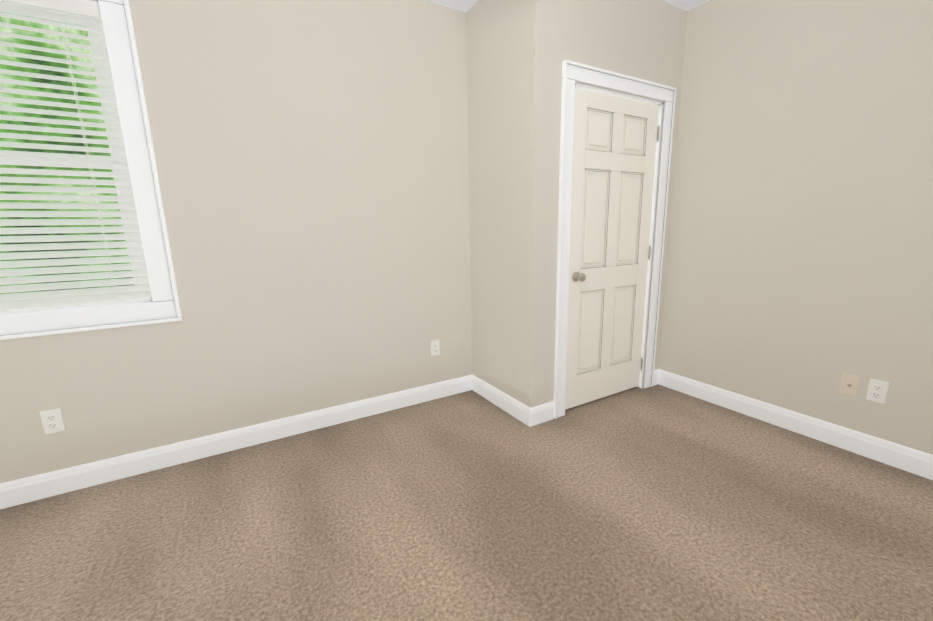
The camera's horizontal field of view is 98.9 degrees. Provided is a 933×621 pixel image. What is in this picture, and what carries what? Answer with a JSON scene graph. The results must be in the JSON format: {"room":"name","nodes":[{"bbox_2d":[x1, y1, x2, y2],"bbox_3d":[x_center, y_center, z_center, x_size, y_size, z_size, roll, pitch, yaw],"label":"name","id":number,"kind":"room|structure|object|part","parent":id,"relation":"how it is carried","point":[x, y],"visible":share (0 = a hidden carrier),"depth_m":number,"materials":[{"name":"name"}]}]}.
{"room":"empty bedroom","nodes":[
{"label":"empty bedroom","id":0,"kind":"room"},
{"bbox_2d":[0,0,471,483],"bbox_3d":[-0.764,-0.584,2.541,4.366,2.655,0.140,-8,13,-30],"label":"wall","id":1,"kind":"structure","parent":0,"point":[312,159],"depth_m":2.28,"materials":[{"name":"beige paint"}]},
{"bbox_2d":[39,409,64,433],"bbox_3d":[-2.002,0.537,1.929,0.072,0.116,0.009,-8,13,-30],"label":"electrical outlet","id":2,"kind":"object","parent":1,"relation":"attached to","point":[52,421],"visible":1,"depth_m":1.93,"materials":[{"name":"white plastic"}]},
{"bbox_2d":[0,0,181,339],"bbox_3d":[-2.017,-0.670,1.749,1.067,1.580,0.153,-8,13,-30],"label":"window","id":3,"kind":"structure","parent":1,"relation":"in","point":[162,305],"depth_m":1.90,"materials":[{"name":"white paint"}]},
{"bbox_3d":[-2.039,-0.677,1.787,0.847,1.360,0.065,-8,13,-30],"label":"window sash","id":4,"kind":"part","parent":3,"relation":"part of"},
{"bbox_2d":[0,0,151,312],"bbox_3d":[-2.003,-0.667,1.725,0.843,1.353,0.073,-8,13,-30],"label":"window blind","id":5,"kind":"object","parent":3,"relation":"attached to","point":[90,8],"visible":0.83,"depth_m":1.83,"materials":[{"name":"white plastic"}]},
{"bbox_2d":[430,340,439,355],"bbox_3d":[-0.230,0.276,2.938,0.072,0.116,0.009,-8,13,-30],"label":"electrical outlet","id":6,"kind":"object","parent":1,"relation":"attached to","point":[435,347],"visible":1,"depth_m":2.94,"materials":[{"name":"white plastic"}]},
{"bbox_2d":[0,384,932,620],"bbox_3d":[0.526,1.182,0.709,4.646,0.120,5.127,-8,13,-30],"label":"floor","id":7,"kind":"structure","parent":0,"point":[657,502],"depth_m":1.70,"materials":[{"name":"carpet"}]},
{"bbox_2d":[425,0,709,11],"bbox_3d":[0.472,-1.536,0.151,4.646,0.120,5.127,-8,13,-30],"label":"ceiling","id":8,"kind":"structure","parent":0,"point":[467,5],"depth_m":2.56,"materials":[{"name":"white paint"}]},
{"bbox_2d":[466,0,687,407],"bbox_3d":[0.769,-0.695,2.932,1.311,2.655,0.714,-8,13,-30],"label":"wall","id":9,"kind":"structure","parent":0,"point":[519,52],"depth_m":2.48,"materials":[{"name":"beige paint"}]},
{"bbox_2d":[0,369,658,508],"bbox_3d":[-0.506,0.727,2.435,4.336,0.120,0.730,-8,13,-30],"label":"baseboard","id":10,"kind":"structure","parent":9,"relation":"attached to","point":[33,488],"depth_m":2.37,"materials":[{"name":"white paint"}]},
{"bbox_2d":[565,88,658,409],"bbox_3d":[1.000,-0.354,2.712,0.802,2.030,0.107,-8,13,-30],"label":"closet door","id":11,"kind":"structure","parent":9,"relation":"in","point":[615,143],"depth_m":2.71,"materials":[{"name":"white paint"}]},
{"bbox_3d":[0.703,-0.214,2.558,0.104,0.066,0.102,-8,13,-30],"label":"knob","id":12,"kind":"part","parent":11,"relation":"part of","materials":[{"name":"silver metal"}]},
{"bbox_2d":[554,60,675,418],"bbox_3d":[0.976,-0.408,2.743,1.022,2.161,0.142,-8,13,-30],"label":"door frame","id":13,"kind":"structure","parent":9,"relation":"attached to","point":[572,72],"depth_m":2.58,"materials":[{"name":"white paint"}]},
{"bbox_2d":[640,125,659,369],"bbox_3d":[1.334,-0.407,2.937,0.013,1.776,0.047,-8,13,-30],"label":"closet door hinge","id":14,"kind":"object","parent":9,"relation":"attached to","point":[650,245],"visible":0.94,"depth_m":2.91,"materials":[{"name":"silver metal"}]},
{"bbox_2d":[659,0,932,454],"bbox_3d":[2.441,-0.443,1.540,0.140,2.655,5.127,-8,13,-30],"label":"wall","id":15,"kind":"structure","parent":0,"point":[799,275],"depth_m":2.25,"materials":[{"name":"beige paint"}]},
{"bbox_2d":[658,369,932,479],"bbox_3d":[2.251,0.760,2.004,0.016,0.120,2.833,-8,13,-30],"label":"baseboard","id":16,"kind":"structure","parent":15,"relation":"attached to","point":[914,461],"depth_m":2.34,"materials":[{"name":"white paint"}]},
{"bbox_2d":[839,373,859,396],"bbox_3d":[2.098,0.411,2.187,0.016,0.116,0.072,-8,13,-30],"label":"wall plate","id":17,"kind":"object","parent":15,"relation":"attached to","point":[849,386],"visible":1,"depth_m":2.19,"materials":[{"name":"beige plastic"}]},
{"bbox_2d":[866,379,888,403],"bbox_3d":[2.157,0.424,2.095,0.009,0.116,0.072,-8,13,-30],"label":"electrical outlet","id":18,"kind":"object","parent":15,"relation":"attached to","point":[877,391],"visible":1,"depth_m":2.09,"materials":[{"name":"white plastic"}]},
{"label":"outside","id":19,"kind":"structure","parent":0,"visible":0},
{"bbox_2d":[0,17,132,293],"bbox_3d":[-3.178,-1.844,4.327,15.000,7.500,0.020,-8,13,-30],"label":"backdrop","id":20,"kind":"structure","parent":19,"point":[48,45],"depth_m":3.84,"materials":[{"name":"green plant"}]}
]}

